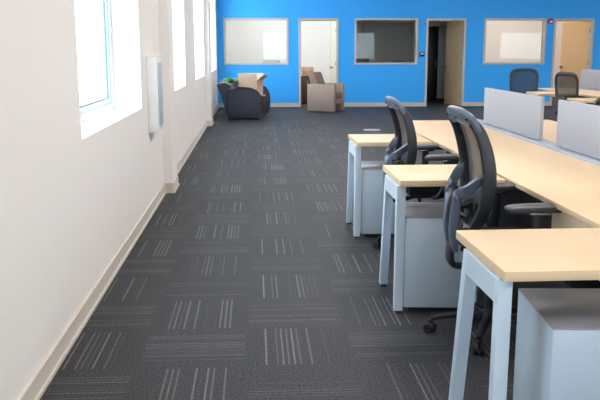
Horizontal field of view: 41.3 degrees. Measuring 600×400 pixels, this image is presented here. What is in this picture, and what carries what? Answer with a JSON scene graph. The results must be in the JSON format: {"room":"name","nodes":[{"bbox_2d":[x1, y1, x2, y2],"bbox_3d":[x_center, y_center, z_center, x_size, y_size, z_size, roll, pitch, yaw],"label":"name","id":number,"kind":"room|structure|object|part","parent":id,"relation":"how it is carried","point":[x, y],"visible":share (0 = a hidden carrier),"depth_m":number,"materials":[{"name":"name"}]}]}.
{"room":"open-plan office","nodes":[
{"label":"open-plan office","id":0,"kind":"room"},
{"bbox_2d":[0,0,217,399],"bbox_3d":[-1.589,-2.165,9.693,0.387,3.500,28.600,-1,11,-3],"label":"wall","id":1,"kind":"structure","parent":0,"point":[73,191],"depth_m":3.97,"materials":[{"name":"white paint"}]},
{"bbox_2d":[80,0,114,121],"bbox_3d":[-1.477,-1.490,5.179,0.070,1.950,2.300,-1,11,-3],"label":"window","id":2,"kind":"structure","parent":1,"relation":"in","point":[90,110],"depth_m":6.30,"materials":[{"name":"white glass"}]},
{"bbox_2d":[18,103,218,399],"bbox_3d":[-1.318,-0.136,8.110,0.109,0.100,24.112,-1,11,-3],"label":"baseboard","id":3,"kind":"structure","parent":1,"relation":"attached to","point":[44,375],"depth_m":4.42,"materials":[{"name":"plastic"}]},
{"bbox_2d":[146,55,162,132],"bbox_3d":[-1.277,-0.942,7.037,0.092,0.662,0.348,-1,11,-3],"label":"wall box","id":4,"kind":"object","parent":1,"relation":"attached to","point":[154,66],"visible":1,"depth_m":6.89,"materials":[{"name":"white plastic"}]},
{"bbox_3d":[-1.235,-0.938,7.050,0.007,0.550,0.260,-1,11,-3],"label":"panel","id":5,"kind":"part","parent":4,"relation":"part of","materials":[{"name":"grey plastic"}]},
{"bbox_2d":[40,97,571,399],"bbox_3d":[7.466,-0.473,10.530,18.523,0.150,28.600,-1,11,-3],"label":"floor","id":6,"kind":"structure","parent":0,"point":[251,279],"depth_m":4.65,"materials":[{"name":"carpet"}]},
{"bbox_2d":[217,82,261,119],"bbox_3d":[-1.257,-2.085,16.664,0.931,0.755,0.728,-1,11,-3],"label":"armchair","id":7,"kind":"object","parent":6,"relation":"on","point":[239,102],"visible":1,"depth_m":16.33,"materials":[{"name":"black fabric"}]},
{"bbox_3d":[-1.542,-2.122,16.645,0.360,0.675,0.660,-1,11,-3],"label":"backrest","id":8,"kind":"part","parent":7,"relation":"part of","materials":[{"name":"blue fabric"}]},
{"bbox_3d":[-1.135,-1.987,16.388,0.700,0.605,0.120,-1,11,-3],"label":"arm","id":9,"kind":"part","parent":7,"relation":"part of","materials":[{"name":"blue fabric"}]},
{"bbox_2d":[233,78,269,111],"bbox_3d":[-1.163,-2.439,18.540,0.931,0.755,0.728,-1,11,-3],"label":"armchair","id":10,"kind":"object","parent":6,"relation":"on","point":[265,90],"visible":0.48,"depth_m":18.22,"materials":[{"name":"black fabric"}]},
{"bbox_3d":[-1.449,-2.476,18.520,0.360,0.675,0.660,-1,11,-3],"label":"backrest","id":11,"kind":"part","parent":10,"relation":"part of","materials":[{"name":"blue fabric"}]},
{"bbox_3d":[-1.042,-2.341,18.263,0.700,0.605,0.120,-1,11,-3],"label":"arm","id":12,"kind":"part","parent":10,"relation":"part of","materials":[{"name":"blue fabric"}]},
{"bbox_2d":[261,94,265,115],"bbox_3d":[-1.188,-2.096,17.598,0.870,0.430,0.800,-1,11,-3],"label":"side table","id":13,"kind":"object","parent":6,"relation":"on","point":[263,96],"visible":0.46,"depth_m":17.26,"materials":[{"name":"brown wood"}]},
{"bbox_2d":[222,77,237,86],"bbox_3d":[-1.541,-2.489,17.472,0.456,0.389,0.439,-7,13,-31],"label":"potted plant","id":14,"kind":"object","parent":13,"relation":"on","point":[229,80],"visible":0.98,"depth_m":17.38,"materials":[{"name":"green plant"}]},
{"bbox_2d":[238,73,267,94],"bbox_3d":[-1.018,-2.538,17.485,0.582,0.480,0.368,4,11,20],"label":"cardboard box","id":15,"kind":"object","parent":13,"relation":"on","point":[251,80],"visible":0.7,"depth_m":17.35,"materials":[{"name":"beige cardboard"}]},
{"bbox_3d":[-0.784,-2.020,17.279,0.040,0.400,0.040,-1,11,-3],"label":"leg","id":16,"kind":"part","parent":13,"relation":"part of","materials":[{"name":"brown wood"}]},
{"bbox_2d":[301,76,310,103],"bbox_3d":[-0.029,-2.945,21.296,0.870,0.725,0.540,-1,11,-3],"label":"credenza","id":17,"kind":"object","parent":6,"relation":"on","point":[305,80],"visible":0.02,"depth_m":21.04,"materials":[{"name":"brown wood"}]},
{"bbox_2d":[301,67,313,75],"bbox_3d":[0.196,-3.420,21.198,0.300,0.242,0.223,-2,11,-9],"label":"carton","id":18,"kind":"object","parent":17,"relation":"on","point":[305,71],"visible":0.82,"depth_m":21.09,"materials":[{"name":"cardboard"}]},
{"bbox_2d":[307,72,343,111],"bbox_3d":[0.593,-2.532,18.568,0.690,0.885,0.740,4,11,21],"label":"armchair","id":19,"kind":"object","parent":6,"relation":"on","point":[322,96],"visible":1,"depth_m":18.30,"materials":[{"name":"beige fabric"}]},
{"bbox_3d":[0.412,-2.742,18.602,0.300,0.485,0.490,4,11,21],"label":"backrest","id":20,"kind":"part","parent":19,"relation":"part of","materials":[{"name":"brown fabric"}]},
{"bbox_3d":[0.492,-2.348,18.304,0.660,0.620,0.120,4,11,21],"label":"arm","id":21,"kind":"part","parent":19,"relation":"part of","materials":[{"name":"beige fabric"}]},
{"bbox_3d":[0.722,-2.454,18.869,0.660,0.620,0.120,4,11,21],"label":"arm","id":22,"kind":"part","parent":19,"relation":"part of","materials":[{"name":"beige fabric"}]},
{"bbox_2d":[336,92,341,98],"bbox_3d":[0.649,-2.437,18.563,0.550,0.140,0.500,4,11,21],"label":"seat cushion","id":23,"kind":"object","parent":19,"relation":"on","point":[338,94],"depth_m":18.49,"materials":[{"name":"brown fabric"}]},
{"bbox_3d":[0.644,-2.310,18.589,0.540,0.120,0.490,4,11,21],"label":"seat","id":24,"kind":"part","parent":19,"relation":"part of","materials":[{"name":"beige fabric"}]},
{"bbox_2d":[363,129,379,130],"bbox_3d":[1.287,-1.244,14.209,0.286,0.009,0.195,-1,11,-3],"label":"floor outlet","id":25,"kind":"object","parent":6,"relation":"on","point":[363,129],"visible":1,"depth_m":14.29,"materials":[{"name":"metal"}]},
{"bbox_2d":[360,161,413,236],"bbox_3d":[0.670,-0.016,6.299,0.402,0.534,0.471,0,11,1],"label":"base cabinet","id":26,"kind":"object","parent":6,"relation":"on","point":[372,184],"visible":0.36,"depth_m":6.07,"materials":[{"name":"grey metal"}]},
{"bbox_3d":[0.670,-0.273,6.236,0.402,0.006,0.442,0,11,1],"label":"panel","id":27,"kind":"part","parent":26,"relation":"part of","materials":[{"name":"grey metal"}]},
{"bbox_2d":[346,134,431,237],"bbox_3d":[0.686,-0.123,6.308,0.577,0.740,0.585,-1,11,-3],"label":"desk","id":28,"kind":"object","parent":6,"relation":"on","point":[356,141],"visible":0.94,"depth_m":6.10,"materials":[{"name":"metal"}]},
{"bbox_3d":[0.412,-0.143,6.474,0.048,0.695,0.200,-1,11,-3],"label":"leg","id":29,"kind":"part","parent":28,"relation":"part of","materials":[{"name":"metal"}]},
{"bbox_3d":[0.425,-0.398,6.180,0.045,0.085,0.330,-1,11,-3],"label":"rail","id":30,"kind":"part","parent":28,"relation":"part of","materials":[{"name":"metal"}]},
{"bbox_3d":[0.436,-0.065,6.056,0.048,0.695,0.051,-1,11,-3],"label":"leg","id":31,"kind":"part","parent":28,"relation":"part of","materials":[{"name":"metal"}]},
{"bbox_2d":[373,96,458,248],"bbox_3d":[0.861,-0.184,5.662,0.663,1.101,0.666,-1,11,-6],"label":"chair","id":32,"kind":"object","parent":6,"relation":"on","point":[405,145],"visible":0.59,"depth_m":5.47,"materials":[{"name":"plastic"}]},
{"bbox_3d":[0.698,0.260,5.753,0.272,0.056,0.048,0,11,3],"label":"leg","id":33,"kind":"part","parent":32,"relation":"part of","materials":[{"name":"black plastic"}]},
{"bbox_3d":[0.903,-0.226,5.902,0.081,0.268,0.156,3,11,14],"label":"arm post","id":34,"kind":"part","parent":32,"relation":"part of","materials":[{"name":"plastic"}]},
{"bbox_3d":[0.957,-0.105,5.687,0.470,0.101,0.487,-1,11,-6],"label":"seat","id":35,"kind":"part","parent":32,"relation":"part of","materials":[{"name":"black fabric"}]},
{"bbox_3d":[0.954,-0.138,5.437,0.081,0.268,0.156,-5,12,-27],"label":"arm post","id":36,"kind":"part","parent":32,"relation":"part of","materials":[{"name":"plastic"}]},
{"bbox_2d":[427,26,445,99],"bbox_3d":[3.856,-3.880,22.660,0.680,2.050,0.532,-1,11,-3],"label":"tall cabinet","id":37,"kind":"object","parent":6,"relation":"on","point":[436,34],"visible":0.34,"depth_m":22.41,"materials":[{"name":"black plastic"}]},
{"bbox_3d":[3.701,-3.848,22.410,0.326,1.980,0.018,-1,11,-3],"label":"cabinet door","id":38,"kind":"part","parent":37,"relation":"part of","materials":[{"name":"black plastic"}]},
{"bbox_3d":[4.038,-3.852,22.428,0.326,1.980,0.018,-1,11,-3],"label":"cabinet door","id":39,"kind":"part","parent":37,"relation":"part of","materials":[{"name":"grey metal"}]},
{"bbox_2d":[403,202,477,310],"bbox_3d":[0.774,0.313,4.554,0.402,0.534,0.471,0,11,2],"label":"base cabinet","id":40,"kind":"object","parent":6,"relation":"on","point":[429,282],"visible":0.59,"depth_m":4.33,"materials":[{"name":"grey metal"}]},
{"bbox_3d":[0.773,0.056,4.490,0.402,0.006,0.442,0,11,2],"label":"panel","id":41,"kind":"part","parent":40,"relation":"part of","materials":[{"name":"grey metal"}]},
{"bbox_2d":[379,164,505,312],"bbox_3d":[0.789,0.205,4.571,0.577,0.740,0.585,-1,11,-3],"label":"desk","id":42,"kind":"object","parent":6,"relation":"on","point":[397,177],"visible":0.84,"depth_m":4.37,"materials":[{"name":"wood"}]},
{"bbox_3d":[0.514,0.184,4.738,0.048,0.695,0.200,-1,11,-3],"label":"leg","id":43,"kind":"part","parent":42,"relation":"part of","materials":[{"name":"metal"}]},
{"bbox_3d":[0.527,-0.070,4.444,0.045,0.085,0.330,-1,11,-3],"label":"rail","id":44,"kind":"part","parent":42,"relation":"part of","materials":[{"name":"metal"}]},
{"bbox_3d":[0.538,0.263,4.320,0.048,0.695,0.051,-1,11,-3],"label":"leg","id":45,"kind":"part","parent":42,"relation":"part of","materials":[{"name":"metal"}]},
{"bbox_2d":[423,105,561,354],"bbox_3d":[0.960,0.114,3.935,0.663,1.156,0.666,-1,11,-5],"label":"chair","id":46,"kind":"object","parent":6,"relation":"on","point":[478,194],"visible":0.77,"depth_m":3.85,"materials":[{"name":"black plastic"}]},
{"bbox_3d":[0.796,0.585,4.033,0.272,0.056,0.048,1,11,4],"label":"leg","id":47,"kind":"part","parent":46,"relation":"part of","materials":[{"name":"black plastic"}]},
{"bbox_3d":[0.913,0.559,4.172,0.048,0.056,0.272,-3,11,-14],"label":"leg","id":48,"kind":"part","parent":46,"relation":"part of","materials":[{"name":"black plastic"}]},
{"bbox_3d":[0.894,0.614,3.881,0.048,0.056,0.272,4,11,21],"label":"leg","id":49,"kind":"part","parent":46,"relation":"part of","materials":[{"name":"black plastic"}]},
{"bbox_3d":[1.006,0.099,4.180,0.081,0.268,0.156,3,11,15],"label":"arm post","id":50,"kind":"part","parent":46,"relation":"part of","materials":[{"name":"plastic"}]},
{"bbox_3d":[1.056,0.220,3.964,0.470,0.101,0.487,-1,11,-5],"label":"seat","id":51,"kind":"part","parent":46,"relation":"part of","materials":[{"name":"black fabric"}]},
{"bbox_3d":[1.072,0.605,3.925,0.272,0.056,0.048,9,14,39],"label":"leg","id":52,"kind":"part","parent":46,"relation":"part of","materials":[{"name":"black plastic"}]},
{"bbox_3d":[1.084,0.571,4.105,0.272,0.056,0.048,-7,13,-32],"label":"leg","id":53,"kind":"part","parent":46,"relation":"part of","materials":[{"name":"black plastic"}]},
{"bbox_3d":[1.049,0.187,3.713,0.081,0.268,0.156,-5,12,-26],"label":"arm post","id":54,"kind":"part","parent":46,"relation":"part of","materials":[{"name":"plastic"}]},
{"bbox_3d":[1.097,0.061,3.646,0.100,0.014,0.040,-1,11,-5],"label":"arm plate","id":55,"kind":"part","parent":46,"relation":"part of","materials":[{"name":"metal"}]},
{"bbox_2d":[412,119,599,288],"bbox_3d":[1.887,0.252,4.284,1.530,0.752,7.300,-1,11,-3],"label":"desk","id":56,"kind":"object","parent":6,"relation":"on","point":[544,172],"visible":0.38,"depth_m":4.83,"materials":[{"name":"brown wood"}]},
{"bbox_2d":[412,120,599,227],"bbox_3d":[1.467,-0.087,4.196,0.689,0.027,7.300,-1,11,-3],"label":"countertop","id":57,"kind":"structure","parent":56,"relation":"on","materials":[{"name":"brown wood"}]},
{"bbox_2d":[483,88,544,139],"bbox_3d":[1.742,-0.732,6.592,0.040,0.325,1.460,-1,11,-3],"label":"screen","id":58,"kind":"object","parent":56,"relation":"on","point":[520,113],"visible":1,"depth_m":6.43,"materials":[{"name":"grey fabric"}]},
{"bbox_3d":[1.633,0.256,4.270,0.020,0.670,7.100,-1,11,-3],"label":"modesty panel","id":59,"kind":"part","parent":56,"relation":"part of","materials":[{"name":"black fabric"}]},
{"bbox_3d":[1.884,-0.087,4.220,0.142,0.062,7.300,-1,11,-3],"label":"spine rail","id":60,"kind":"part","parent":56,"relation":"part of","materials":[{"name":"metal"}]},
{"bbox_2d":[542,120,556,142],"bbox_3d":[2.304,-0.097,4.242,0.695,0.027,7.300,-1,11,-3],"label":"countertop","id":61,"kind":"structure","parent":56,"relation":"on","point":[549,126],"depth_m":6.79,"materials":[{"name":"brown wood"}]},
{"bbox_3d":[1.206,0.178,3.446,0.020,0.210,0.600,-1,11,-3],"label":"panel","id":62,"kind":"part","parent":56,"relation":"part of","materials":[{"name":"beige wood"}]},
{"bbox_2d":[556,100,599,158],"bbox_3d":[1.843,-0.399,4.831,0.040,0.325,1.460,-1,11,-3],"label":"screen","id":63,"kind":"object","parent":56,"relation":"on","point":[578,124],"visible":1,"depth_m":5.16,"materials":[{"name":"fabric"}]},
{"bbox_2d":[448,228,599,399],"bbox_3d":[0.894,0.529,2.853,0.577,0.740,0.585,-1,11,-4],"label":"desk","id":64,"kind":"object","parent":6,"relation":"on","point":[493,260],"visible":1,"depth_m":2.72,"materials":[{"name":"brown wood"}]},
{"bbox_3d":[0.617,0.509,3.016,0.048,0.695,0.200,-1,11,-4],"label":"leg","id":65,"kind":"part","parent":64,"relation":"part of","materials":[{"name":"metal"}]},
{"bbox_3d":[0.633,0.255,2.722,0.045,0.085,0.330,-1,11,-4],"label":"rail","id":66,"kind":"part","parent":64,"relation":"part of","materials":[{"name":"metal"}]},
{"bbox_3d":[0.647,0.588,2.599,0.048,0.695,0.051,-1,11,-4],"label":"leg","id":67,"kind":"part","parent":64,"relation":"part of","materials":[{"name":"metal"}]},
{"bbox_2d":[509,68,542,96],"bbox_3d":[3.951,-1.742,13.916,0.648,1.092,0.639,1,11,4],"label":"swivel chair","id":68,"kind":"object","parent":6,"relation":"on","point":[521,80],"visible":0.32,"depth_m":14.09,"materials":[{"name":"black fabric"}]},
{"bbox_2d":[526,92,554,95],"bbox_3d":[3.992,-1.357,12.828,0.577,0.740,0.585,-1,11,-3],"label":"desk","id":69,"kind":"object","parent":6,"relation":"on","point":[530,93],"visible":0.27,"depth_m":12.50,"materials":[{"name":"wood"}]},
{"bbox_2d":[513,288,599,399],"bbox_3d":[1.023,0.634,2.854,0.402,0.534,0.471,0,11,1],"label":"base cabinet","id":70,"kind":"object","parent":6,"relation":"on","point":[557,350],"visible":1,"depth_m":2.69,"materials":[{"name":"grey metal"}]},
{"bbox_3d":[1.022,0.377,2.791,0.402,0.006,0.442,0,11,1],"label":"panel","id":71,"kind":"part","parent":70,"relation":"part of","materials":[{"name":"grey metal"}]},
{"bbox_2d":[538,87,599,103],"bbox_3d":[5.181,-0.978,10.784,1.530,0.752,7.300,-1,11,-3],"label":"desk","id":72,"kind":"object","parent":6,"relation":"on","point":[583,92],"visible":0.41,"depth_m":13.21,"materials":[{"name":"brown wood"}]},
{"bbox_2d":[538,88,599,97],"bbox_3d":[4.761,-1.318,10.695,0.689,0.027,7.300,-1,11,-3],"label":"countertop","id":73,"kind":"structure","parent":72,"relation":"on","point":[582,92],"depth_m":12.76,"materials":[{"name":"brown wood"}]},
{"bbox_3d":[5.178,-1.317,10.719,0.142,0.062,7.300,-1,11,-3],"label":"spine rail","id":74,"kind":"part","parent":72,"relation":"part of","materials":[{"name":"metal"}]},
{"bbox_2d":[580,69,599,88],"bbox_3d":[5.019,-2.018,13.391,0.040,0.325,1.460,-1,11,-3],"label":"screen","id":75,"kind":"object","parent":72,"relation":"on","point":[589,78],"visible":0.98,"depth_m":13.69,"materials":[{"name":"fabric"}]},
{"bbox_2d":[555,72,592,114],"bbox_3d":[4.164,-1.378,11.992,0.639,1.092,0.648,-5,12,-23],"label":"swivel chair","id":76,"kind":"object","parent":6,"relation":"on","point":[566,83],"visible":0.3,"depth_m":11.81,"materials":[{"name":"fabric"}]},
{"bbox_3d":[3.947,-1.638,11.838,0.079,0.524,0.512,-5,12,-23],"label":"frame","id":77,"kind":"part","parent":76,"relation":"part of","materials":[{"name":"black plastic"}]},
{"bbox_2d":[567,98,596,103],"bbox_3d":[4.090,-1.035,11.121,0.577,0.740,0.585,-1,11,-3],"label":"desk","id":78,"kind":"object","parent":6,"relation":"on","point":[580,100],"visible":0.24,"depth_m":10.98,"materials":[{"name":"wood"}]},
{"bbox_2d":[593,97,599,105],"bbox_3d":[2.846,-0.520,7.805,0.562,0.961,0.571,-5,12,-23],"label":"swivel chair","id":79,"kind":"object","parent":6,"relation":"on","point":[597,101],"visible":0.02,"depth_m":7.96,"materials":[{"name":"plastic"}]},
{"bbox_3d":[2.057,-3.257,22.895,1.500,0.740,0.700,-1,11,-3],"label":"office desk","id":80,"kind":"object","parent":6,"relation":"on","visible":0},
{"bbox_2d":[356,58,368,62],"bbox_3d":[1.707,-3.828,22.767,0.520,0.430,0.160,-1,11,-3],"label":"monitor","id":81,"kind":"object","parent":80,"relation":"on","point":[358,60],"visible":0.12,"depth_m":22.73,"materials":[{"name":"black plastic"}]},
{"bbox_2d":[330,21,333,82],"bbox_3d":[1.074,-4.447,21.769,0.120,3.500,3.758,-1,11,-3],"label":"wall","id":82,"kind":"structure","parent":0,"point":[331,69],"depth_m":23.32,"materials":[{"name":"white paint"}]},
{"bbox_2d":[226,20,557,96],"bbox_3d":[6.675,-4.871,23.986,17.923,3.500,0.120,-1,11,-3],"label":"wall","id":83,"kind":"structure","parent":0,"point":[247,41],"depth_m":23.63,"materials":[{"name":"white paint"}]},
{"bbox_2d":[362,23,412,62],"bbox_3d":[2.599,-4.650,23.697,1.500,1.220,0.070,-1,11,-3],"label":"window","id":84,"kind":"structure","parent":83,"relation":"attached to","point":[381,42],"depth_m":23.71,"materials":[{"name":"glass"}]},
{"bbox_2d":[216,0,599,102],"bbox_3d":[6.893,-4.152,20.176,17.923,3.500,0.130,-1,11,-3],"label":"wall","id":85,"kind":"structure","parent":0,"point":[362,83],"depth_m":19.92,"materials":[{"name":"blue paint"}]},
{"bbox_2d":[223,18,288,64],"bbox_3d":[-1.083,-3.928,19.768,1.600,1.135,0.178,-1,11,-3],"label":"window","id":86,"kind":"structure","parent":85,"relation":"in","point":[224,19],"depth_m":19.70,"materials":[{"name":"beige metal"}]},
{"bbox_2d":[299,18,338,106],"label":"door","id":87,"kind":"structure","parent":85,"relation":"in","point":[336,20],"depth_m":19.86,"materials":[{"name":"beige metal"}]},
{"bbox_2d":[219,102,549,106],"bbox_3d":[6.909,-2.468,20.423,17.901,0.100,0.012,-1,11,-3],"label":"baseboard","id":88,"kind":"structure","parent":85,"relation":"attached to","point":[402,103],"depth_m":20.14,"materials":[{"name":"beige wood"}]},
{"bbox_2d":[354,18,418,64],"bbox_3d":[2.147,-3.964,19.946,1.590,1.135,0.178,-1,11,-3],"label":"window","id":89,"kind":"structure","parent":85,"relation":"in","point":[356,19],"depth_m":19.90,"materials":[{"name":"beige metal"}]},
{"bbox_2d":[424,18,466,105],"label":"door","id":90,"kind":"structure","parent":85,"relation":"in","point":[454,66],"depth_m":20.47,"materials":[{"name":"beige wood"}]},
{"bbox_2d":[483,18,546,63],"bbox_3d":[5.397,-4.001,20.125,1.580,1.135,0.178,-1,11,-3],"label":"window","id":91,"kind":"structure","parent":85,"relation":"in","point":[544,20],"depth_m":20.05,"materials":[{"name":"beige metal"}]},
{"bbox_2d":[550,19,594,105],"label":"door","id":92,"kind":"structure","parent":85,"relation":"in","point":[577,37],"depth_m":20.62,"materials":[{"name":"beige wood"}]},
{"bbox_2d":[440,21,455,25],"bbox_3d":[4.329,-4.484,21.948,0.120,3.500,3.758,-1,11,-3],"label":"wall","id":93,"kind":"structure","parent":0,"point":[442,23],"depth_m":23.15,"materials":[{"name":"grey paint"}]},
{"bbox_2d":[554,21,580,96],"bbox_3d":[7.904,-4.524,22.145,0.120,3.500,3.758,-1,11,-3],"label":"wall","id":94,"kind":"structure","parent":0,"point":[560,23],"depth_m":23.86,"materials":[{"name":"beige paint"}]}
]}

